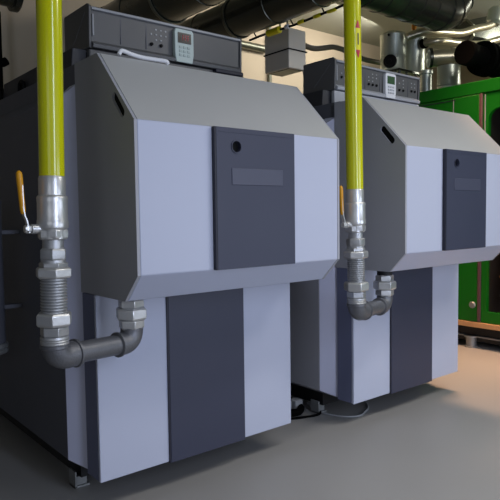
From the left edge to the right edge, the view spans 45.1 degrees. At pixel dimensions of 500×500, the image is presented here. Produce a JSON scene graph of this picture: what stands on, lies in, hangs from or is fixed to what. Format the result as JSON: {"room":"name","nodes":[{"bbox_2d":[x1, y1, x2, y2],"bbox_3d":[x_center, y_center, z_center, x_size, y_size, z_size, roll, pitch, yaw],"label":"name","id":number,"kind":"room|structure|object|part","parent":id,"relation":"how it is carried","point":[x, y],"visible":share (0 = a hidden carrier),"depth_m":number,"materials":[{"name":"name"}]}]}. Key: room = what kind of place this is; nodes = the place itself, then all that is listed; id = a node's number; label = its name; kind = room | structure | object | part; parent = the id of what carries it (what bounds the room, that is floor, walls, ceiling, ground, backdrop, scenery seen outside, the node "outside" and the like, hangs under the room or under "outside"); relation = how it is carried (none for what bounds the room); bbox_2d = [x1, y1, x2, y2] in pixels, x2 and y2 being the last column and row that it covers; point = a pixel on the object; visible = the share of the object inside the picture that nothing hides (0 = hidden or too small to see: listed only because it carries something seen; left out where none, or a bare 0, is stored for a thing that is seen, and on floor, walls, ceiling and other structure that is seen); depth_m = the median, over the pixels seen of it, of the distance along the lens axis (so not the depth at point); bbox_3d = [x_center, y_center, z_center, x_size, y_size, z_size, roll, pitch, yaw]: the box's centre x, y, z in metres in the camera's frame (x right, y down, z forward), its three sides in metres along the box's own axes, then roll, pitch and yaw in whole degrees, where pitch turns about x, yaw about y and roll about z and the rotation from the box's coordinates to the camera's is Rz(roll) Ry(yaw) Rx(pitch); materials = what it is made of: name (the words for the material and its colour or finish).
{"room":"mechanical room","nodes":[
{"label":"mechanical room","id":0,"kind":"room"},
{"bbox_2d":[0,0,436,93],"bbox_3d":[-1.353,-0.990,6.340,12.000,3.600,0.100,-4,5,-39],"label":"wall","id":1,"kind":"structure","parent":0,"point":[18,30],"depth_m":6.02,"materials":[{"name":"paint"}]},
{"bbox_2d":[242,40,264,52],"bbox_3d":[-0.477,-2.425,6.859,1.750,0.090,0.090,-4,5,-39],"label":"pipe","id":2,"kind":"object","parent":1,"relation":"attached to","point":[247,45],"visible":0.1,"depth_m":7.24,"materials":[{"name":"silver metal"}]},
{"bbox_2d":[267,27,271,81],"bbox_3d":[0.257,-1.085,7.558,0.100,3.600,0.060,-4,5,-39],"label":"conduit","id":3,"kind":"object","parent":1,"relation":"attached to","point":[269,77],"visible":0.04,"depth_m":7.47,"materials":[{"name":"silver metal"}]},
{"bbox_2d":[0,338,499,499],"bbox_3d":[2.165,1.084,2.213,12.000,0.120,10.900,-4,5,-39],"label":"floor","id":4,"kind":"structure","parent":0,"point":[439,438],"depth_m":2.90,"materials":[{"name":"grey concrete"}]},
{"bbox_2d":[0,12,9,95],"bbox_3d":[-1.798,-0.396,4.448,0.108,2.660,0.060,-4,5,-39],"label":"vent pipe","id":5,"kind":"object","parent":4,"relation":"on","point":[4,62],"visible":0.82,"depth_m":4.37,"materials":[{"name":"black metal"}]},
{"bbox_2d":[0,3,339,488],"bbox_3d":[-0.715,-0.043,3.268,1.110,2.073,2.323,-4,5,-39],"label":"boiler","id":6,"kind":"object","parent":4,"relation":"on","point":[198,190],"visible":0.98,"depth_m":2.49,"materials":[{"name":"metal"}]},
{"bbox_2d":[0,200,21,354],"bbox_3d":[-1.174,0.117,2.784,0.228,0.725,0.156,-4,5,-39],"label":"pipe","id":7,"kind":"object","parent":6,"relation":"attached to","point":[4,348],"visible":1,"depth_m":2.76,"materials":[{"name":"metal"}]},
{"bbox_2d":[0,200,5,343],"bbox_3d":[-1.202,0.094,2.760,0.140,0.675,0.140,-4,5,-39],"label":"canister","id":8,"kind":"object","parent":7,"relation":"on","point":[2,305],"depth_m":2.76,"materials":[{"name":"black metal"}]},
{"bbox_3d":[-1.304,0.085,3.163,0.055,1.572,1.743,-4,5,-39],"label":"panel","id":9,"kind":"part","parent":6,"relation":"part of","materials":[{"name":"black metal"}]},
{"bbox_3d":[-0.856,-0.791,3.382,1.000,0.025,1.810,-4,5,-39],"label":"plate","id":10,"kind":"part","parent":6,"relation":"part of","materials":[{"name":"grey metal"}]},
{"bbox_3d":[-0.885,0.880,3.547,0.960,0.100,1.650,-4,5,-39],"label":"frame","id":11,"kind":"part","parent":6,"relation":"part of","materials":[{"name":"black metal"}]},
{"bbox_3d":[-0.717,0.122,2.452,0.055,1.575,0.097,-4,5,-39],"label":"corner trim","id":12,"kind":"part","parent":6,"relation":"part of","materials":[{"name":"grey metal"}]},
{"bbox_2d":[16,0,146,368],"bbox_3d":[-0.577,-1.067,2.028,0.116,2.941,0.500,2,4,37],"label":"gas pipe","id":13,"kind":"object","parent":6,"relation":"attached to","point":[51,226],"visible":0.99,"depth_m":1.94,"materials":[{"name":"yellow metal"}]},
{"bbox_3d":[-0.716,-0.130,1.917,0.023,0.152,0.018,-4,5,-39],"label":"lever","id":14,"kind":"part","parent":13,"relation":"part of","materials":[{"name":"silver metal"}]},
{"bbox_3d":[-0.698,-0.068,1.935,0.052,0.032,0.032,-4,5,-39],"label":"valve stem","id":15,"kind":"part","parent":13,"relation":"part of","materials":[{"name":"silver metal"}]},
{"bbox_2d":[38,175,65,194],"bbox_3d":[-0.647,-0.210,1.969,0.087,0.063,0.086,-4,5,-39],"label":"socket","id":16,"kind":"object","parent":13,"relation":"attached to","point":[47,184],"depth_m":1.93,"materials":[{"name":"silver metal"}]},
{"bbox_2d":[74,53,140,301],"bbox_3d":[-0.536,-0.275,2.233,0.012,0.909,0.470,-4,5,-39],"label":"hood","id":17,"kind":"object","parent":6,"relation":"attached to","point":[107,125],"depth_m":2.22,"materials":[{"name":"grey metal"}]},
{"bbox_3d":[-0.475,0.541,2.463,0.322,0.747,0.017,-4,5,-39],"label":"panel","id":18,"kind":"part","parent":6,"relation":"part of","materials":[{"name":"grey metal"}]},
{"bbox_3d":[-0.414,-0.753,2.350,0.233,0.032,0.026,-4,5,-39],"label":"grab handle","id":19,"kind":"part","parent":6,"relation":"part of","materials":[{"name":"white plastic"}]},
{"bbox_2d":[87,49,212,71],"bbox_3d":[-0.366,-0.826,2.799,0.820,0.084,0.028,-4,5,-39],"label":"console shelf","id":20,"kind":"object","parent":6,"relation":"attached to","point":[179,62],"depth_m":2.75,"materials":[{"name":"grey metal"}]},
{"bbox_3d":[-0.359,-1.034,2.773,0.796,0.012,0.013,-4,5,-39],"label":"rail","id":21,"kind":"part","parent":6,"relation":"part of","materials":[{"name":"grey metal"}]},
{"bbox_3d":[-0.191,0.526,2.691,0.406,0.752,0.025,-4,5,-39],"label":"panel","id":22,"kind":"part","parent":6,"relation":"part of","materials":[{"name":"grey metal"}]},
{"bbox_2d":[100,54,336,300],"bbox_3d":[-0.145,-0.300,2.554,1.000,0.909,0.470,-4,5,-39],"label":"hood","id":23,"kind":"object","parent":6,"relation":"attached to","point":[158,121],"depth_m":2.23,"materials":[{"name":"grey metal"}]},
{"bbox_3d":[-0.063,-0.394,2.308,0.041,0.041,0.004,-4,5,-39],"label":"sight glass","id":24,"kind":"part","parent":6,"relation":"part of","materials":[{"name":"black glass"}]},
{"bbox_3d":[0.026,-0.202,2.381,0.399,0.536,0.019,-4,5,-39],"label":"service door","id":25,"kind":"part","parent":6,"relation":"part of","materials":[{"name":"grey metal"}]},
{"bbox_3d":[0.033,-0.286,2.369,0.262,0.064,0.003,-4,5,-39],"label":"name plate","id":26,"kind":"part","parent":6,"relation":"part of","materials":[{"name":"grey metal"}]},
{"bbox_3d":[0.081,0.506,2.919,0.302,0.747,0.017,-4,5,-39],"label":"panel","id":27,"kind":"part","parent":6,"relation":"part of","materials":[{"name":"grey metal"}]},
{"bbox_2d":[296,87,339,278],"bbox_3d":[0.246,-0.324,2.874,0.012,0.909,0.470,-4,5,-39],"label":"hood","id":28,"kind":"object","parent":6,"relation":"attached to","point":[336,141],"depth_m":2.70,"materials":[{"name":"grey metal"}]},
{"bbox_2d":[291,397,304,416],"bbox_3d":[-0.079,0.899,3.820,1.000,0.108,0.234,2,5,40],"label":"hose","id":29,"kind":"object","parent":4,"relation":"on","point":[297,408],"visible":0.26,"depth_m":3.55,"materials":[{"name":"black rubber"}]},
{"bbox_2d":[291,410,320,419],"bbox_3d":[0.234,0.962,3.486,0.461,0.014,0.106,-2,4,-21],"label":"cable","id":30,"kind":"object","parent":4,"relation":"on","point":[319,413],"visible":0.54,"depth_m":3.47,"materials":[{"name":"black rubber"}]},
{"bbox_2d":[307,401,368,417],"bbox_3d":[0.572,0.932,3.595,0.381,0.055,0.263,-3,4,-27],"label":"cable","id":31,"kind":"object","parent":4,"relation":"on","point":[308,403],"visible":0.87,"depth_m":3.51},
{"bbox_2d":[290,57,499,412],"bbox_3d":[0.445,-0.115,4.200,1.110,2.073,2.323,-4,5,-39],"label":"boiler","id":32,"kind":"object","parent":4,"relation":"on","point":[431,177],"visible":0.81,"depth_m":3.39,"materials":[{"name":"metal"}]},
{"bbox_3d":[-0.144,0.013,4.095,0.055,1.572,1.743,-4,5,-39],"label":"panel","id":33,"kind":"part","parent":32,"relation":"part of","materials":[{"name":"grey metal"}]},
{"bbox_3d":[0.275,0.808,4.478,0.960,0.100,1.650,-4,5,-39],"label":"frame","id":34,"kind":"part","parent":32,"relation":"part of","materials":[{"name":"black metal"}]},
{"bbox_3d":[0.304,-0.863,4.313,1.000,0.025,1.810,-4,5,-39],"label":"plate","id":35,"kind":"part","parent":32,"relation":"part of","materials":[{"name":"grey metal"}]},
{"bbox_3d":[0.442,0.050,3.383,0.055,1.575,0.097,-4,5,-39],"label":"corner trim","id":36,"kind":"part","parent":32,"relation":"part of","materials":[{"name":"grey metal"}]},
{"bbox_2d":[339,0,395,319],"bbox_3d":[0.583,-1.118,2.958,0.116,2.942,0.507,2,4,37],"label":"gas pipe","id":37,"kind":"object","parent":32,"relation":"attached to","point":[354,221],"visible":1,"depth_m":2.86,"materials":[{"name":"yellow metal"}]},
{"bbox_3d":[0.438,-0.182,2.844,0.028,0.152,0.018,-4,5,-39],"label":"lever","id":38,"kind":"part","parent":37,"relation":"part of","materials":[{"name":"silver metal"}]},
{"bbox_3d":[0.458,-0.119,2.863,0.052,0.032,0.032,-4,5,-39],"label":"valve stem","id":39,"kind":"part","parent":37,"relation":"part of","materials":[{"name":"silver metal"}]},
{"bbox_2d":[346,189,363,201],"bbox_3d":[0.504,-0.261,2.895,0.087,0.064,0.086,-4,5,-39],"label":"socket","id":40,"kind":"object","parent":37,"relation":"attached to","point":[352,195],"depth_m":2.86,"materials":[{"name":"silver metal"}]},
{"bbox_3d":[0.685,0.469,3.394,0.322,0.747,0.017,-4,5,-39],"label":"panel","id":41,"kind":"part","parent":32,"relation":"part of","materials":[{"name":"grey metal"}]},
{"bbox_2d":[334,97,406,271],"bbox_3d":[0.624,-0.347,3.164,0.012,0.909,0.470,-4,5,-39],"label":"hood","id":42,"kind":"object","parent":32,"relation":"attached to","point":[384,149],"depth_m":3.10,"materials":[{"name":"grey metal"}]},
{"bbox_2d":[331,90,418,106],"bbox_3d":[0.793,-0.898,3.730,0.820,0.084,0.028,-4,5,-39],"label":"console shelf","id":43,"kind":"object","parent":32,"relation":"attached to","point":[336,95],"depth_m":3.69,"materials":[{"name":"grey metal"}]},
{"bbox_3d":[0.801,-1.106,3.705,0.796,0.012,0.013,-4,5,-39],"label":"rail","id":44,"kind":"part","parent":32,"relation":"part of","materials":[{"name":"grey metal"}]},
{"bbox_3d":[0.969,0.453,3.622,0.406,0.752,0.025,-4,5,-39],"label":"panel","id":45,"kind":"part","parent":32,"relation":"part of","materials":[{"name":"grey metal"}]},
{"bbox_2d":[372,106,499,271],"bbox_3d":[1.015,-0.372,3.485,1.000,0.909,0.470,-4,5,-39],"label":"hood","id":46,"kind":"object","parent":32,"relation":"attached to","point":[419,219],"depth_m":3.17,"materials":[{"name":"grey metal"}]},
{"bbox_3d":[1.240,0.433,3.850,0.302,0.747,0.017,-4,5,-39],"label":"panel","id":47,"kind":"part","parent":32,"relation":"part of","materials":[{"name":"grey metal"}]},
{"bbox_3d":[1.186,-0.274,3.312,0.399,0.536,0.019,-4,5,-39],"label":"service door","id":48,"kind":"part","parent":32,"relation":"part of","materials":[{"name":"grey metal"}]},
{"bbox_3d":[1.192,-0.358,3.300,0.262,0.064,0.003,-4,5,-39],"label":"name plate","id":49,"kind":"part","parent":32,"relation":"part of","materials":[{"name":"grey metal"}]},
{"bbox_2d":[468,115,499,259],"bbox_3d":[1.406,-0.397,3.806,0.012,0.909,0.470,-4,5,-39],"label":"hood","id":50,"kind":"object","parent":32,"relation":"attached to","point":[468,115],"depth_m":3.71,"materials":[{"name":"grey metal"}]},
{"bbox_2d":[417,77,499,347],"bbox_3d":[2.875,-0.297,5.127,1.596,2.260,4.600,-4,5,-39],"label":"green cabinet","id":51,"kind":"object","parent":4,"relation":"on","point":[478,282],"visible":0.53,"depth_m":5.13,"materials":[{"name":"metal"}]},
{"bbox_2d":[380,24,425,76],"bbox_3d":[1.523,-1.891,6.107,0.666,0.835,0.311,-4,5,-39],"label":"silencer","id":52,"kind":"object","parent":51,"relation":"on","point":[398,55],"visible":0.68,"depth_m":5.99,"materials":[{"name":"silver metal"}]},
{"bbox_3d":[1.571,-1.783,6.148,0.550,0.023,0.290,-4,5,-39],"label":"carrier plate","id":53,"kind":"part","parent":52,"relation":"part of","materials":[{"name":"silver metal"}]},
{"bbox_2d":[405,6,499,41],"bbox_3d":[2.175,-2.376,6.296,1.556,0.586,0.187,-3,4,-36],"label":"pipe","id":54,"kind":"object","parent":52,"relation":"attached to","point":[493,16],"visible":0.87,"depth_m":6.29,"materials":[{"name":"silver metal"}]},
{"bbox_2d":[419,36,499,48],"bbox_3d":[2.289,-2.197,6.293,1.294,0.304,0.183,-3,4,-32],"label":"pipe","id":55,"kind":"object","parent":52,"relation":"attached to","point":[424,43],"visible":0.76,"depth_m":6.01,"materials":[{"name":"silver metal"}]},
{"bbox_2d":[419,69,432,91],"bbox_3d":[1.684,-1.586,5.765,0.140,0.265,0.140,-4,5,-39],"label":"vertical pipe","id":56,"kind":"object","parent":51,"relation":"on","point":[425,75],"visible":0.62,"depth_m":5.72,"materials":[{"name":"silver metal"}]},
{"bbox_2d":[436,64,460,88],"bbox_3d":[1.970,-1.643,5.971,0.250,0.345,0.250,-4,5,-39],"label":"vertical pipe","id":57,"kind":"object","parent":51,"relation":"on","point":[448,75],"visible":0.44,"depth_m":5.87,"materials":[{"name":"silver metal"}]},
{"bbox_2d":[426,45,499,67],"bbox_3d":[2.157,-1.919,5.970,0.768,0.205,0.191,-1,4,3],"label":"insulated pipe","id":58,"kind":"object","parent":57,"relation":"on","point":[436,57],"visible":0.38,"depth_m":5.91,"materials":[{"name":"silver metal"}]},
{"bbox_3d":[1.665,-0.361,5.426,0.040,1.918,0.865,-4,5,-39],"label":"door","id":59,"kind":"part","parent":51,"relation":"part of","materials":[{"name":"green paint"}]},
{"bbox_3d":[2.872,-1.373,5.069,1.550,0.105,4.600,-4,5,-39],"label":"roof panel","id":60,"kind":"part","parent":51,"relation":"part of","materials":[{"name":"green paint"}]},
{"bbox_3d":[1.900,0.468,5.143,0.036,0.060,0.059,-4,5,-39],"label":"knob","id":61,"kind":"part","parent":51,"relation":"part of","materials":[{"name":"metal"}]},
{"bbox_2d":[454,40,499,77],"bbox_3d":[2.244,-1.641,5.445,1.127,0.399,0.300,-4,5,-39],"label":"exhaust elbow","id":62,"kind":"object","parent":51,"relation":"on","point":[482,58],"visible":1,"depth_m":5.15,"materials":[{"name":"black metal"}]},
{"bbox_3d":[2.896,0.624,5.191,1.572,0.043,4.600,-4,5,-39],"label":"rail","id":63,"kind":"part","parent":51,"relation":"part of","materials":[{"name":"brown wood"}]},
{"bbox_3d":[2.902,0.713,5.200,1.440,0.135,4.500,-4,5,-39],"label":"frame","id":64,"kind":"part","parent":51,"relation":"part of","materials":[{"name":"black metal"}]},
{"bbox_3d":[2.519,-0.309,4.405,0.040,1.918,1.740,-4,5,-39],"label":"bay frame","id":65,"kind":"part","parent":51,"relation":"part of","materials":[{"name":"green paint"}]},
{"bbox_2d":[218,0,499,53],"bbox_3d":[2.118,-2.618,1.985,12.000,0.100,10.900,-4,5,-39],"label":"ceiling","id":66,"kind":"structure","parent":0,"point":[373,25],"depth_m":7.71,"materials":[{"name":"paint"}]},
{"bbox_2d":[0,0,23,12],"bbox_3d":[-2.753,-2.208,3.892,2.455,0.830,0.320,-4,5,-39],"label":"exhaust pipe","id":67,"kind":"object","parent":66,"relation":"hanging from","point":[12,5],"visible":1,"depth_m":4.61,"materials":[{"name":"black metal"}]},
{"bbox_2d":[101,0,224,23],"bbox_3d":[-0.171,-2.240,4.267,0.416,0.878,4.500,-4,5,-39],"label":"ventilation duct","id":68,"kind":"object","parent":66,"relation":"hanging from","point":[169,11],"visible":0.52,"depth_m":4.76,"materials":[{"name":"metal"}]},
{"bbox_2d":[176,0,341,38],"bbox_3d":[0.369,-2.275,4.711,0.356,0.878,4.500,-4,5,-39],"label":"ventilation duct","id":69,"kind":"object","parent":66,"relation":"hanging from","point":[232,18],"visible":0.52,"depth_m":5.02,"materials":[{"name":"silver metal"}]},
{"bbox_2d":[249,4,342,40],"bbox_3d":[0.357,-1.889,5.012,0.074,0.079,1.151,-4,5,-39],"label":"cable","id":70,"kind":"object","parent":69,"relation":"attached to","point":[276,30],"visible":0.95,"depth_m":5.05,"materials":[{"name":"yellow plastic"}]},
{"bbox_2d":[263,21,306,76],"bbox_3d":[0.324,-2.212,5.602,0.240,1.111,0.353,-4,5,-39],"label":"box","id":71,"kind":"object","parent":66,"relation":"hanging from","point":[285,51],"visible":0.92,"depth_m":5.53,"materials":[{"name":"grey metal"}]},
{"bbox_2d":[305,43,379,64],"bbox_3d":[0.919,-1.980,6.022,1.200,0.113,0.062,-4,5,-39],"label":"flexible hose","id":72,"kind":"object","parent":71,"relation":"attached to","point":[308,46],"visible":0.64,"depth_m":5.92,"materials":[{"name":"grey metal"}]},
{"bbox_2d":[340,0,473,31],"bbox_3d":[1.372,-2.337,5.080,1.663,0.822,0.366,-4,5,-39],"label":"ventilation duct","id":73,"kind":"object","parent":66,"relation":"hanging from","point":[432,15],"visible":0.94,"depth_m":5.06,"materials":[{"name":"silver metal"}]},
{"bbox_2d":[451,16,499,44],"bbox_3d":[3.283,-2.614,7.572,1.910,0.627,0.554,-3,4,-33],"label":"duct","id":74,"kind":"object","parent":66,"relation":"hanging from","point":[495,31],"visible":0.3,"depth_m":7.01,"materials":[{"name":"silver metal"}]},
{"bbox_2d":[461,66,491,83],"bbox_3d":[6.813,-1.068,5.932,0.100,3.600,10.900,-4,5,-39],"label":"wall","id":75,"kind":"structure","parent":0,"point":[466,76],"depth_m":9.73,"materials":[{"name":"paint"}]}
]}

